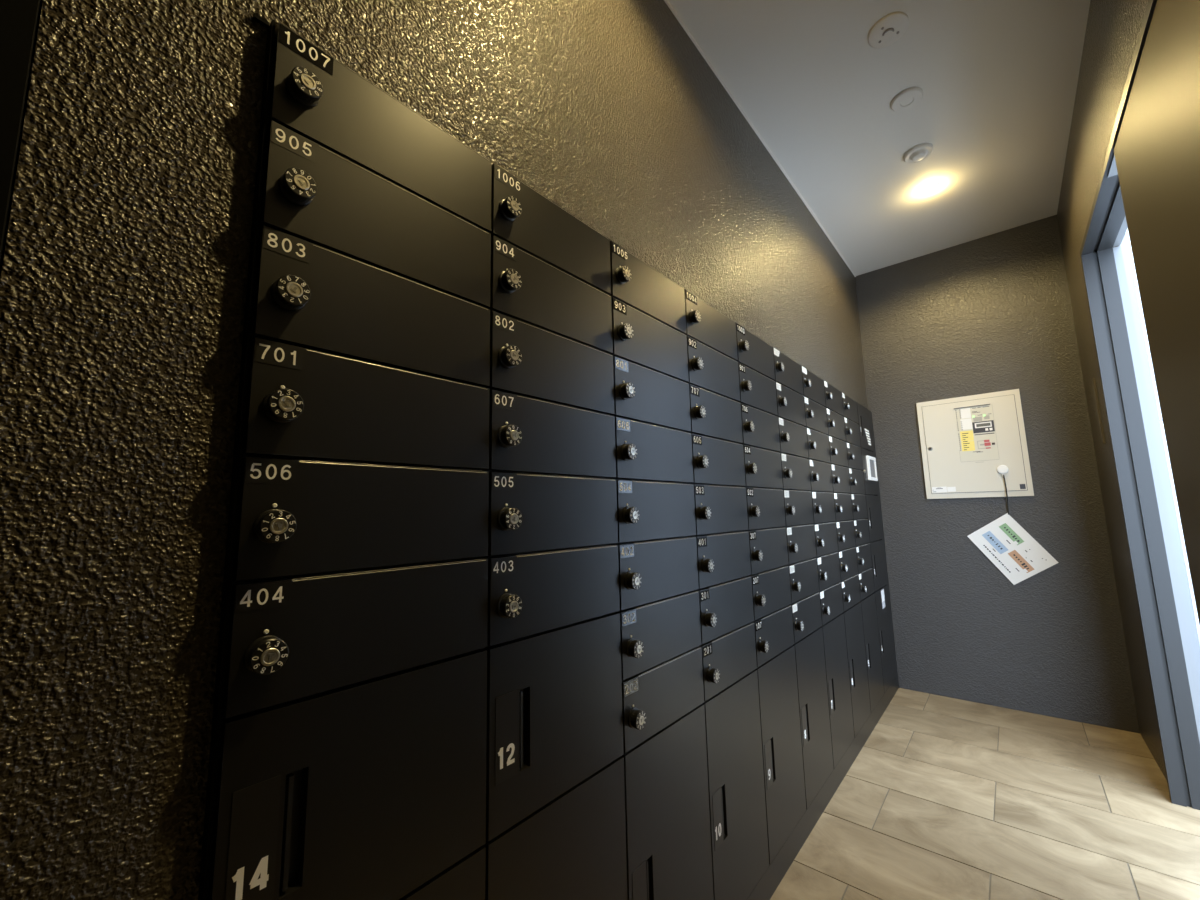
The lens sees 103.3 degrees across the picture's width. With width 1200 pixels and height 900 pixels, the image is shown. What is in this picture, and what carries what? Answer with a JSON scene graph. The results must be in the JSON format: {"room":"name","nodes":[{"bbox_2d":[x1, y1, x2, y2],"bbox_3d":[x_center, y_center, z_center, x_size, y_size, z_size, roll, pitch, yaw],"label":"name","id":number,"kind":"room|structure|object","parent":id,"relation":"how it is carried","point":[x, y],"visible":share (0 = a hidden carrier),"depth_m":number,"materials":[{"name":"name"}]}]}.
{"room":"apartment mail room","nodes":[
{"label":"apartment mail room","id":0,"kind":"room"},
{"bbox_2d":[0,0,867,899],"bbox_3d":[0.460,-0.002,1.771,0.350,2.526,3.348,-8,-10,40],"label":"wall","id":1,"kind":"structure","parent":0,"point":[124,274],"depth_m":0.47,"materials":[{"name":"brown paint"}]},
{"bbox_2d":[0,0,42,277],"bbox_3d":[-1.091,-0.206,-0.036,0.354,2.526,1.428,-8,-10,40],"label":"trim","id":2,"kind":"structure","parent":1,"relation":"attached to","point":[19,19],"depth_m":0.40,"materials":[{"name":"black metal"}]},
{"bbox_2d":[664,0,855,276],"bbox_3d":[0.567,-1.268,1.821,0.006,0.006,3.348,-8,-10,40],"label":"trim","id":3,"kind":"structure","parent":1,"relation":"attached to","point":[666,1],"depth_m":1.79,"materials":[{"name":"white plastic"}]},
{"bbox_2d":[668,0,1089,275],"bbox_3d":[0.366,-1.400,1.074,1.392,0.093,4.998,-8,-10,40],"label":"ceiling","id":4,"kind":"structure","parent":0,"point":[998,79],"depth_m":1.77,"materials":[{"name":"white paint"}]},
{"bbox_2d":[868,12,908,48],"bbox_3d":[0.907,-1.314,1.492,0.110,0.016,0.110,-8,-10,40],"label":"ceiling sensor","id":5,"kind":"object","parent":4,"relation":"attached to","point":[891,27],"visible":1,"depth_m":1.48,"materials":[{"name":"white plastic"}]},
{"bbox_2d":[904,143,932,163],"bbox_3d":[1.349,-1.249,2.010,0.104,0.029,0.104,-8,-10,40],"label":"smoke detector","id":6,"kind":"object","parent":4,"relation":"attached to","point":[917,153],"visible":1,"depth_m":1.99,"materials":[{"name":"white plastic"}]},
{"bbox_2d":[921,183,938,193],"bbox_3d":[1.560,-1.236,2.242,0.072,0.003,0.072,-8,-10,40],"label":"recessed light","id":7,"kind":"object","parent":4,"relation":"in","point":[931,187],"visible":1,"depth_m":2.24,"materials":[{"name":"white glass"}]},
{"bbox_2d":[770,688,1199,899],"bbox_3d":[0.799,1.131,0.532,2.230,0.060,5.178,-8,-10,40],"label":"floor","id":8,"kind":"structure","parent":0,"point":[946,798],"depth_m":1.58,"materials":[{"name":"beige tile"}]},
{"bbox_2d":[198,13,275,899],"bbox_3d":[-0.485,0.309,0.545,0.296,1.628,0.019,-8,-10,40],"label":"panel","id":9,"kind":"object","parent":8,"relation":"on","point":[245,356],"visible":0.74,"depth_m":0.49,"materials":[{"name":"black metal"}]},
{"bbox_2d":[399,845,485,899],"bbox_3d":[-0.364,0.840,0.599,0.301,0.586,0.310,-8,-10,40],"label":"locker","id":10,"kind":"object","parent":8,"relation":"on","point":[465,879],"visible":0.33,"depth_m":0.62,"materials":[{"name":"black metal"}]},
{"bbox_2d":[208,649,486,899],"bbox_3d":[-0.374,0.420,0.654,0.301,0.258,0.309,-8,-10,40],"label":"locker","id":11,"kind":"object","parent":10,"relation":"on","point":[370,789],"visible":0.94,"depth_m":0.54,"materials":[{"name":"black metal"}]},
{"bbox_2d":[222,557,487,717],"bbox_3d":[-0.371,0.226,0.674,0.320,0.128,0.309,-8,-10,40],"label":"mailbox","id":12,"kind":"object","parent":11,"relation":"on","point":[292,637],"visible":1,"depth_m":0.55,"materials":[{"name":"black metal"}]},
{"bbox_2d":[232,457,488,580],"bbox_3d":[-0.374,0.097,0.691,0.320,0.128,0.309,-8,-10,40],"label":"mailbox","id":13,"kind":"object","parent":12,"relation":"on","point":[295,517],"visible":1,"depth_m":0.57,"materials":[{"name":"black metal"}]},
{"bbox_2d":[242,337,489,470],"bbox_3d":[-0.377,-0.032,0.708,0.320,0.128,0.309,-8,-10,40],"label":"mailbox","id":14,"kind":"object","parent":13,"relation":"on","point":[302,403],"visible":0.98,"depth_m":0.58,"materials":[{"name":"black metal"}]},
{"bbox_2d":[251,225,489,387],"bbox_3d":[-0.380,-0.161,0.725,0.320,0.128,0.309,-8,-10,40],"label":"mailbox","id":15,"kind":"object","parent":14,"relation":"on","point":[308,295],"visible":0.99,"depth_m":0.60,"materials":[{"name":"black metal"}]},
{"bbox_2d":[259,120,490,307],"bbox_3d":[-0.382,-0.289,0.742,0.320,0.128,0.309,-8,-10,40],"label":"mailbox","id":16,"kind":"object","parent":15,"relation":"on","point":[312,193],"visible":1,"depth_m":0.62,"materials":[{"name":"black metal"}]},
{"bbox_2d":[268,22,491,232],"bbox_3d":[-0.385,-0.418,0.759,0.320,0.128,0.309,-8,-10,40],"label":"mailbox","id":17,"kind":"object","parent":16,"relation":"on","point":[314,95],"visible":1,"depth_m":0.64,"materials":[{"name":"black metal"}]},
{"bbox_2d":[483,756,627,899],"bbox_3d":[-0.162,0.867,0.832,0.301,0.586,0.310,-8,-10,40],"label":"locker","id":18,"kind":"object","parent":8,"relation":"on","point":[573,847],"visible":0.46,"depth_m":0.77,"materials":[{"name":"black metal"}]},
{"bbox_2d":[482,612,623,840],"bbox_3d":[-0.171,0.447,0.888,0.301,0.258,0.309,-8,-10,40],"label":"locker","id":19,"kind":"object","parent":18,"relation":"on","point":[555,713],"visible":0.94,"depth_m":0.76,"materials":[{"name":"black metal"}]},
{"bbox_2d":[481,544,619,645],"bbox_3d":[-0.168,0.252,0.907,0.320,0.128,0.309,-8,-10,40],"label":"mailbox","id":20,"kind":"object","parent":19,"relation":"on","point":[533,592],"visible":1,"depth_m":0.79,"materials":[{"name":"black metal"}]},
{"bbox_2d":[488,472,617,555],"bbox_3d":[-0.171,0.123,0.924,0.320,0.128,0.309,-8,-10,40],"label":"mailbox","id":21,"kind":"object","parent":20,"relation":"on","point":[528,512],"visible":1,"depth_m":0.81,"materials":[{"name":"black metal"}]},
{"bbox_2d":[483,389,615,478],"bbox_3d":[-0.174,-0.005,0.941,0.320,0.128,0.309,-8,-10,40],"label":"mailbox","id":22,"kind":"object","parent":21,"relation":"on","point":[527,435],"visible":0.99,"depth_m":0.82,"materials":[{"name":"black metal"}]},
{"bbox_2d":[485,311,614,414],"bbox_3d":[-0.177,-0.134,0.959,0.320,0.128,0.309,-8,-10,40],"label":"mailbox","id":23,"kind":"object","parent":22,"relation":"on","point":[527,360],"visible":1,"depth_m":0.84,"materials":[{"name":"black metal"}]},
{"bbox_2d":[487,235,612,353],"bbox_3d":[-0.180,-0.263,0.976,0.320,0.128,0.309,-8,-10,40],"label":"mailbox","id":24,"kind":"object","parent":23,"relation":"on","point":[524,287],"visible":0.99,"depth_m":0.86,"materials":[{"name":"black metal"}]},
{"bbox_2d":[489,163,610,294],"bbox_3d":[-0.183,-0.392,0.993,0.320,0.128,0.309,-8,-10,40],"label":"mailbox","id":25,"kind":"object","parent":24,"relation":"on","point":[522,217],"visible":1,"depth_m":0.88,"materials":[{"name":"black metal"}]},
{"bbox_2d":[622,704,713,899],"bbox_3d":[0.041,0.893,1.066,0.301,0.586,0.310,-8,-10,40],"label":"locker","id":26,"kind":"object","parent":8,"relation":"on","point":[669,855],"visible":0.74,"depth_m":0.98,"materials":[{"name":"black metal"}]},
{"bbox_2d":[622,646,703,752],"bbox_3d":[0.040,0.536,1.107,0.320,0.128,0.309,-8,-10,40],"label":"mailbox","id":27,"kind":"object","parent":26,"relation":"on","point":[654,698],"visible":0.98,"depth_m":0.99,"materials":[{"name":"black metal"}]},
{"bbox_2d":[614,591,700,679],"bbox_3d":[0.037,0.408,1.124,0.320,0.128,0.309,-8,-10,40],"label":"mailbox","id":28,"kind":"object","parent":27,"relation":"on","point":[653,633],"visible":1,"depth_m":1.01,"materials":[{"name":"black metal"}]},
{"bbox_2d":[611,536,698,609],"bbox_3d":[0.034,0.279,1.141,0.320,0.128,0.309,-8,-10,40],"label":"mailbox","id":29,"kind":"object","parent":28,"relation":"on","point":[651,570],"visible":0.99,"depth_m":1.03,"materials":[{"name":"black metal"}]},
{"bbox_2d":[616,480,695,542],"bbox_3d":[0.031,0.150,1.158,0.320,0.128,0.309,-8,-10,40],"label":"mailbox","id":30,"kind":"object","parent":29,"relation":"on","point":[646,510],"visible":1,"depth_m":1.05,"materials":[{"name":"black metal"}]},
{"bbox_2d":[610,417,693,483],"bbox_3d":[0.028,0.021,1.175,0.320,0.128,0.309,-8,-10,40],"label":"mailbox","id":31,"kind":"object","parent":30,"relation":"on","point":[644,451],"visible":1,"depth_m":1.06,"materials":[{"name":"black metal"}]},
{"bbox_2d":[611,356,690,431],"bbox_3d":[0.025,-0.108,1.192,0.320,0.128,0.309,-8,-10,40],"label":"mailbox","id":32,"kind":"object","parent":31,"relation":"on","point":[641,394],"visible":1,"depth_m":1.08,"materials":[{"name":"black metal"}]},
{"bbox_2d":[611,297,688,381],"bbox_3d":[0.023,-0.237,1.209,0.320,0.128,0.309,-8,-10,40],"label":"mailbox","id":33,"kind":"object","parent":32,"relation":"on","point":[639,338],"visible":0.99,"depth_m":1.10,"materials":[{"name":"black metal"}]},
{"bbox_2d":[610,240,686,333],"bbox_3d":[0.020,-0.365,1.226,0.320,0.128,0.309,-8,-10,40],"label":"mailbox","id":34,"kind":"object","parent":33,"relation":"on","point":[634,282],"visible":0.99,"depth_m":1.12,"materials":[{"name":"black metal"}]},
{"bbox_2d":[702,669,770,899],"bbox_3d":[0.243,0.919,1.299,0.301,0.586,0.310,-8,-10,40],"label":"locker","id":35,"kind":"object","parent":8,"relation":"on","point":[737,804],"visible":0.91,"depth_m":1.20,"materials":[{"name":"black metal"}]},
{"bbox_2d":[700,622,756,700],"bbox_3d":[0.242,0.563,1.340,0.320,0.128,0.309,-8,-10,40],"label":"mailbox","id":36,"kind":"object","parent":35,"relation":"on","point":[727,658],"visible":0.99,"depth_m":1.23,"materials":[{"name":"black metal"}]},
{"bbox_2d":[694,576,753,643],"bbox_3d":[0.239,0.434,1.357,0.320,0.128,0.309,-8,-10,40],"label":"mailbox","id":37,"kind":"object","parent":36,"relation":"on","point":[725,607],"visible":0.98,"depth_m":1.25,"materials":[{"name":"black metal"}]},
{"bbox_2d":[690,531,750,588],"bbox_3d":[0.237,0.305,1.374,0.320,0.128,0.309,-8,-10,40],"label":"mailbox","id":38,"kind":"object","parent":37,"relation":"on","point":[722,557],"visible":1,"depth_m":1.27,"materials":[{"name":"black metal"}]},
{"bbox_2d":[694,484,747,534],"bbox_3d":[0.234,0.176,1.391,0.320,0.128,0.309,-8,-10,40],"label":"mailbox","id":39,"kind":"object","parent":38,"relation":"on","point":[718,509],"visible":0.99,"depth_m":1.28,"materials":[{"name":"black metal"}]},
{"bbox_2d":[688,433,745,486],"bbox_3d":[0.231,0.048,1.408,0.320,0.128,0.309,-8,-10,40],"label":"mailbox","id":40,"kind":"object","parent":39,"relation":"on","point":[717,462],"visible":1,"depth_m":1.30,"materials":[{"name":"black metal"}]},
{"bbox_2d":[688,384,742,443],"bbox_3d":[0.228,-0.081,1.425,0.320,0.128,0.309,-8,-10,40],"label":"mailbox","id":41,"kind":"object","parent":40,"relation":"on","point":[713,415],"visible":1,"depth_m":1.32,"materials":[{"name":"black metal"}]},
{"bbox_2d":[686,336,739,401],"bbox_3d":[0.225,-0.210,1.443,0.320,0.128,0.309,-8,-10,40],"label":"mailbox","id":42,"kind":"object","parent":41,"relation":"on","point":[709,369],"visible":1,"depth_m":1.33,"materials":[{"name":"black metal"}]},
{"bbox_2d":[684,289,737,360],"bbox_3d":[0.222,-0.339,1.460,0.320,0.128,0.309,-8,-10,40],"label":"mailbox","id":43,"kind":"object","parent":42,"relation":"on","point":[705,324],"visible":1,"depth_m":1.35,"materials":[{"name":"black metal"}]},
{"bbox_2d":[756,645,807,896],"bbox_3d":[0.446,0.946,1.532,0.301,0.586,0.310,-8,-10,40],"label":"locker","id":44,"kind":"object","parent":8,"relation":"on","point":[785,798],"visible":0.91,"depth_m":1.42,"materials":[{"name":"black metal"}]},
{"bbox_2d":[753,605,793,666],"bbox_3d":[0.445,0.589,1.574,0.320,0.128,0.309,-8,-10,40],"label":"mailbox","id":45,"kind":"object","parent":44,"relation":"on","point":[774,633],"visible":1,"depth_m":1.47,"materials":[{"name":"black metal"}]},
{"bbox_2d":[749,566,791,619],"bbox_3d":[0.442,0.460,1.591,0.320,0.128,0.309,-8,-10,40],"label":"mailbox","id":46,"kind":"object","parent":45,"relation":"on","point":[771,591],"visible":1,"depth_m":1.49,"materials":[{"name":"black metal"}]},
{"bbox_2d":[742,527,788,574],"bbox_3d":[0.439,0.332,1.608,0.320,0.128,0.309,-8,-10,40],"label":"mailbox","id":47,"kind":"object","parent":46,"relation":"on","point":[768,546],"visible":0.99,"depth_m":1.50,"materials":[{"name":"black metal"}]},
{"bbox_2d":[746,488,785,529],"bbox_3d":[0.436,0.203,1.625,0.320,0.128,0.309,-8,-10,40],"label":"mailbox","id":48,"kind":"object","parent":47,"relation":"on","point":[765,507],"visible":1,"depth_m":1.52,"materials":[{"name":"black metal"}]},
{"bbox_2d":[740,445,782,488],"bbox_3d":[0.433,0.074,1.642,0.320,0.128,0.309,-8,-10,40],"label":"mailbox","id":49,"kind":"object","parent":48,"relation":"on","point":[763,468],"visible":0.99,"depth_m":1.54,"materials":[{"name":"black metal"}]},
{"bbox_2d":[740,403,779,451],"bbox_3d":[0.430,-0.055,1.659,0.320,0.128,0.309,-8,-10,40],"label":"mailbox","id":50,"kind":"object","parent":49,"relation":"on","point":[760,429],"visible":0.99,"depth_m":1.55,"materials":[{"name":"black metal"}]},
{"bbox_2d":[738,362,777,415],"bbox_3d":[0.428,-0.184,1.676,0.320,0.128,0.309,-8,-10,40],"label":"mailbox","id":51,"kind":"object","parent":50,"relation":"on","point":[758,391],"visible":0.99,"depth_m":1.57,"materials":[{"name":"black metal"}]},
{"bbox_2d":[736,323,774,379],"bbox_3d":[0.425,-0.313,1.693,0.320,0.128,0.309,-8,-10,40],"label":"mailbox","id":52,"kind":"object","parent":51,"relation":"on","point":[753,352],"visible":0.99,"depth_m":1.59,"materials":[{"name":"black metal"}]},
{"bbox_2d":[793,627,834,835],"bbox_3d":[0.648,0.972,1.766,0.301,0.586,0.310,-8,-10,40],"label":"locker","id":53,"kind":"object","parent":8,"relation":"on","point":[817,753],"visible":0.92,"depth_m":1.66,"materials":[{"name":"black metal"}]},
{"bbox_2d":[790,592,821,642],"bbox_3d":[0.647,0.616,1.807,0.320,0.128,0.309,-8,-10,40],"label":"mailbox","id":54,"kind":"object","parent":53,"relation":"on","point":[806,612],"visible":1,"depth_m":1.70,"materials":[{"name":"black metal"}]},
{"bbox_2d":[785,558,818,602],"bbox_3d":[0.644,0.487,1.824,0.320,0.128,0.309,-8,-10,40],"label":"mailbox","id":55,"kind":"object","parent":54,"relation":"on","point":[804,581],"visible":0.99,"depth_m":1.72,"materials":[{"name":"black metal"}]},
{"bbox_2d":[782,524,816,563],"bbox_3d":[0.642,0.358,1.841,0.320,0.128,0.309,-8,-10,40],"label":"mailbox","id":56,"kind":"object","parent":55,"relation":"on","point":[801,544],"visible":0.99,"depth_m":1.74,"materials":[{"name":"black metal"}]},
{"bbox_2d":[783,490,813,525],"bbox_3d":[0.639,0.229,1.858,0.320,0.128,0.309,-8,-10,40],"label":"mailbox","id":57,"kind":"object","parent":56,"relation":"on","point":[798,505],"visible":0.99,"depth_m":1.75,"materials":[{"name":"black metal"}]},
{"bbox_2d":[780,453,810,490],"bbox_3d":[0.636,0.100,1.875,0.320,0.128,0.309,-8,-10,40],"label":"mailbox","id":58,"kind":"object","parent":57,"relation":"on","point":[795,470],"visible":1,"depth_m":1.77,"materials":[{"name":"black metal"}]},
{"bbox_2d":[778,417,808,457],"bbox_3d":[0.633,-0.029,1.893,0.320,0.128,0.309,-8,-10,40],"label":"mailbox","id":59,"kind":"object","parent":58,"relation":"on","point":[793,436],"visible":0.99,"depth_m":1.79,"materials":[{"name":"black metal"}]},
{"bbox_2d":[775,382,805,425],"bbox_3d":[0.630,-0.157,1.910,0.320,0.128,0.309,-8,-10,40],"label":"mailbox","id":60,"kind":"object","parent":59,"relation":"on","point":[790,404],"visible":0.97,"depth_m":1.81,"materials":[{"name":"black metal"}]},
{"bbox_2d":[773,347,803,394],"bbox_3d":[0.627,-0.286,1.927,0.320,0.128,0.309,-8,-10,40],"label":"mailbox","id":61,"kind":"object","parent":60,"relation":"on","point":[788,372],"visible":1,"depth_m":1.82,"materials":[{"name":"black metal"}]},
{"bbox_2d":[821,613,855,791],"bbox_3d":[0.851,0.999,2.000,0.301,0.586,0.310,-8,-10,40],"label":"locker","id":62,"kind":"object","parent":8,"relation":"on","point":[834,635],"visible":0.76,"depth_m":1.89,"materials":[{"name":"black metal"}]},
{"bbox_2d":[819,582,843,625],"bbox_3d":[0.850,0.642,2.041,0.320,0.128,0.309,-8,-10,40],"label":"mailbox","id":63,"kind":"object","parent":62,"relation":"on","point":[831,600],"visible":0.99,"depth_m":1.94,"materials":[{"name":"black metal"}]},
{"bbox_2d":[814,552,840,590],"bbox_3d":[0.847,0.513,2.058,0.320,0.128,0.309,-8,-10,40],"label":"mailbox","id":64,"kind":"object","parent":63,"relation":"on","point":[828,565],"visible":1,"depth_m":1.96,"materials":[{"name":"black metal"}]},
{"bbox_2d":[812,522,837,556],"bbox_3d":[0.844,0.384,2.075,0.320,0.128,0.309,-8,-10,40],"label":"mailbox","id":65,"kind":"object","parent":64,"relation":"on","point":[826,540],"visible":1,"depth_m":1.97,"materials":[{"name":"black metal"}]},
{"bbox_2d":[812,492,835,522],"bbox_3d":[0.841,0.256,2.092,0.320,0.128,0.309,-8,-10,40],"label":"mailbox","id":66,"kind":"object","parent":65,"relation":"on","point":[822,502],"visible":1,"depth_m":1.99,"materials":[{"name":"black metal"}]},
{"bbox_2d":[808,459,832,491],"bbox_3d":[0.838,0.127,2.109,0.320,0.128,0.309,-8,-10,40],"label":"mailbox","id":67,"kind":"object","parent":66,"relation":"on","point":[820,472],"visible":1,"depth_m":2.01,"materials":[{"name":"black metal"}]},
{"bbox_2d":[806,427,830,462],"bbox_3d":[0.836,-0.002,2.126,0.320,0.128,0.309,-8,-10,40],"label":"mailbox","id":68,"kind":"object","parent":67,"relation":"on","point":[818,443],"visible":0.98,"depth_m":2.02,"materials":[{"name":"black metal"}]},
{"bbox_2d":[804,396,827,434],"bbox_3d":[0.833,-0.131,2.143,0.320,0.128,0.309,-8,-10,40],"label":"mailbox","id":69,"kind":"object","parent":68,"relation":"on","point":[815,413],"visible":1,"depth_m":2.04,"materials":[{"name":"black metal"}]},
{"bbox_2d":[801,366,825,406],"bbox_3d":[0.830,-0.260,2.160,0.320,0.128,0.309,-8,-10,40],"label":"mailbox","id":70,"kind":"object","parent":69,"relation":"on","point":[813,385],"visible":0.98,"depth_m":2.06,"materials":[{"name":"black metal"}]},
{"bbox_2d":[843,602,871,757],"bbox_3d":[1.053,1.025,2.233,0.301,0.586,0.310,-8,-10,40],"label":"locker","id":71,"kind":"object","parent":8,"relation":"on","point":[858,676],"visible":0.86,"depth_m":2.13,"materials":[{"name":"black metal"}]},
{"bbox_2d":[840,574,860,611],"bbox_3d":[1.052,0.668,2.274,0.320,0.128,0.309,-8,-10,40],"label":"mailbox","id":72,"kind":"object","parent":71,"relation":"on","point":[850,587],"visible":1,"depth_m":2.17,"materials":[{"name":"black metal"}]},
{"bbox_2d":[836,547,857,580],"bbox_3d":[1.050,0.540,2.291,0.320,0.128,0.309,-8,-10,40],"label":"mailbox","id":73,"kind":"object","parent":72,"relation":"on","point":[847,557],"visible":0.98,"depth_m":2.19,"materials":[{"name":"black metal"}]},
{"bbox_2d":[832,520,855,550],"bbox_3d":[1.047,0.411,2.308,0.320,0.128,0.309,-8,-10,40],"label":"mailbox","id":74,"kind":"object","parent":73,"relation":"on","point":[845,528],"visible":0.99,"depth_m":2.21,"materials":[{"name":"black metal"}]},
{"bbox_2d":[833,493,852,520],"bbox_3d":[1.044,0.282,2.325,0.320,0.128,0.309,-8,-10,40],"label":"mailbox","id":75,"kind":"object","parent":74,"relation":"on","point":[842,502],"visible":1,"depth_m":2.22,"materials":[{"name":"black metal"}]},
{"bbox_2d":[829,464,850,493],"bbox_3d":[1.041,0.153,2.342,0.320,0.128,0.309,-8,-10,40],"label":"mailbox","id":76,"kind":"object","parent":75,"relation":"on","point":[840,474],"visible":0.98,"depth_m":2.24,"materials":[{"name":"black metal"}]},
{"bbox_2d":[829,436,848,466],"bbox_3d":[1.038,0.024,2.360,0.320,0.128,0.309,-8,-10,40],"label":"mailbox","id":77,"kind":"object","parent":76,"relation":"on","point":[838,455],"visible":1,"depth_m":2.26,"materials":[{"name":"black metal"}]},
{"bbox_2d":[826,408,845,440],"bbox_3d":[1.035,-0.105,2.377,0.320,0.128,0.309,-8,-10,40],"label":"mailbox","id":78,"kind":"object","parent":77,"relation":"on","point":[835,422],"visible":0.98,"depth_m":2.27,"materials":[{"name":"black metal"}]},
{"bbox_2d":[824,381,843,415],"bbox_3d":[1.032,-0.233,2.394,0.320,0.128,0.309,-8,-10,40],"label":"mailbox","id":79,"kind":"object","parent":78,"relation":"on","point":[833,396],"visible":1,"depth_m":2.29,"materials":[{"name":"black metal"}]},
{"bbox_2d":[860,593,885,730],"bbox_3d":[1.256,1.052,2.466,0.301,0.586,0.310,-8,-10,40],"label":"locker","id":80,"kind":"object","parent":8,"relation":"on","point":[868,605],"visible":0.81,"depth_m":2.36,"materials":[{"name":"black metal"}]},
{"bbox_2d":[858,568,874,600],"bbox_3d":[1.255,0.695,2.508,0.320,0.128,0.309,-8,-10,40],"label":"mailbox","id":81,"kind":"object","parent":80,"relation":"on","point":[866,581],"visible":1,"depth_m":2.41,"materials":[{"name":"black metal"}]},
{"bbox_2d":[855,543,871,572],"bbox_3d":[1.252,0.566,2.525,0.320,0.128,0.309,-8,-10,40],"label":"mailbox","id":82,"kind":"object","parent":81,"relation":"on","point":[864,560],"visible":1,"depth_m":2.42,"materials":[{"name":"black metal"}]},
{"bbox_2d":[852,519,869,545],"bbox_3d":[1.249,0.437,2.542,0.320,0.128,0.309,-8,-10,40],"label":"mailbox","id":83,"kind":"object","parent":82,"relation":"on","point":[861,529],"visible":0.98,"depth_m":2.44,"materials":[{"name":"black metal"}]},
{"bbox_2d":[851,494,867,518],"bbox_3d":[1.246,0.308,2.559,0.320,0.128,0.309,-8,-10,40],"label":"mailbox","id":84,"kind":"object","parent":83,"relation":"on","point":[859,507],"visible":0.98,"depth_m":2.46,"materials":[{"name":"black metal"}]},
{"bbox_2d":[847,468,864,493],"bbox_3d":[1.243,0.179,2.576,0.320,0.128,0.309,-8,-10,40],"label":"mailbox","id":85,"kind":"object","parent":84,"relation":"on","point":[857,486],"visible":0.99,"depth_m":2.47,"materials":[{"name":"black metal"}]},
{"bbox_2d":[846,442,862,469],"bbox_3d":[1.240,0.051,2.593,0.320,0.128,0.309,-8,-10,40],"label":"mailbox","id":86,"kind":"object","parent":85,"relation":"on","point":[854,453],"visible":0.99,"depth_m":2.49,"materials":[{"name":"black metal"}]},
{"bbox_2d":[844,417,860,446],"bbox_3d":[1.238,-0.078,2.610,0.320,0.128,0.309,-8,-10,40],"label":"mailbox","id":87,"kind":"object","parent":86,"relation":"on","point":[852,432],"visible":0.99,"depth_m":2.51,"materials":[{"name":"black metal"}]},
{"bbox_2d":[842,392,858,423],"bbox_3d":[1.235,-0.207,2.627,0.320,0.128,0.309,-8,-10,40],"label":"mailbox","id":88,"kind":"object","parent":87,"relation":"on","point":[850,411],"visible":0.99,"depth_m":2.53,"materials":[{"name":"black metal"}]},
{"bbox_2d":[869,410,898,689],"bbox_3d":[1.573,0.579,2.916,0.299,1.626,0.072,-8,-10,40],"label":"filler panel","id":89,"kind":"object","parent":8,"relation":"on","point":[870,412],"visible":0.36,"depth_m":2.81,"materials":[{"name":"black metal"}]},
{"bbox_2d":[874,585,896,707],"bbox_3d":[1.459,1.078,2.701,0.301,0.586,0.313,-8,-10,40],"label":"locker","id":90,"kind":"object","parent":8,"relation":"on","point":[882,608],"visible":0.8,"depth_m":2.60,"materials":[{"name":"black metal"}]},
{"bbox_2d":[869,540,885,590],"bbox_3d":[1.450,0.658,2.757,0.301,0.258,0.312,-8,-10,40],"label":"locker","id":91,"kind":"object","parent":90,"relation":"on","point":[877,556],"visible":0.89,"depth_m":2.65,"materials":[{"name":"black metal"}]},
{"bbox_2d":[862,495,881,541],"bbox_3d":[1.444,0.400,2.791,0.301,0.258,0.312,-8,-10,40],"label":"locker","id":92,"kind":"object","parent":91,"relation":"on","point":[872,504],"visible":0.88,"depth_m":2.68,"materials":[{"name":"black metal"}]},
{"bbox_2d":[861,448,877,494],"bbox_3d":[1.442,0.142,2.822,0.310,0.258,0.312,-8,-10,40],"label":"control unit","id":93,"kind":"object","parent":92,"relation":"on","point":[869,470],"visible":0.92,"depth_m":2.70,"materials":[{"name":"black metal"}]},
{"bbox_2d":[857,402,872,451],"bbox_3d":[1.433,-0.115,2.859,0.301,0.258,0.312,-8,-10,40],"label":"locker","id":94,"kind":"object","parent":93,"relation":"on","point":[863,413],"visible":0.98,"depth_m":2.75,"materials":[{"name":"black metal"}]},
{"bbox_2d":[855,215,1139,732],"bbox_3d":[1.987,0.093,2.740,1.392,2.526,0.120,-8,-10,40],"label":"wall","id":95,"kind":"structure","parent":0,"point":[990,313],"depth_m":2.54,"materials":[{"name":"grey paint"}]},
{"bbox_2d":[916,389,1033,498],"bbox_3d":[2.040,-0.021,2.608,0.456,0.561,0.028,-8,-10,40],"label":"panel","id":96,"kind":"object","parent":95,"relation":"attached to","point":[964,440],"visible":1,"depth_m":2.59,"materials":[{"name":"beige metal"}]},
{"bbox_2d":[967,513,1058,584],"bbox_3d":[2.137,0.514,2.468,0.349,0.368,0.002,-8,-10,40],"label":"card","id":97,"kind":"object","parent":96,"relation":"hanging from","point":[1007,545],"visible":1,"depth_m":2.46,"materials":[{"name":"white paper"}]},
{"bbox_2d":[1057,0,1166,780],"bbox_3d":[0.881,-0.182,0.476,0.090,2.526,4.778,-8,-10,40],"label":"wall","id":98,"kind":"structure","parent":0,"point":[1113,27],"depth_m":1.90,"materials":[{"name":"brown paint"}]},
{"bbox_2d":[1091,378,1105,444],"bbox_3d":[2.178,-0.168,2.073,0.008,0.290,0.047,-8,-10,40],"label":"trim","id":99,"kind":"structure","parent":98,"relation":"attached to","point":[1102,436],"depth_m":2.06,"materials":[{"name":"brown"}]},
{"bbox_2d":[1080,0,1199,809],"bbox_3d":[1.287,0.111,0.922,0.109,2.043,2.218,-8,-10,40],"label":"door frame","id":100,"kind":"structure","parent":98,"relation":"in","point":[1148,187],"depth_m":1.24,"materials":[{"name":"grey metal"}]},
{"label":"outside","id":101,"kind":"structure","parent":0,"visible":0},
{"bbox_2d":[1126,229,1199,642],"bbox_3d":[3.575,-0.413,1.756,2.370,3.200,0.136,-8,-10,40],"label":"wall","id":102,"kind":"structure","parent":101,"point":[1127,232],"depth_m":2.33,"materials":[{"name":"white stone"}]},
{"bbox_2d":[1119,233,1199,687],"bbox_3d":[2.695,-0.306,2.412,0.150,3.200,0.040,-8,-10,40],"label":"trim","id":103,"kind":"structure","parent":102,"relation":"attached to","point":[1124,245],"depth_m":2.31,"materials":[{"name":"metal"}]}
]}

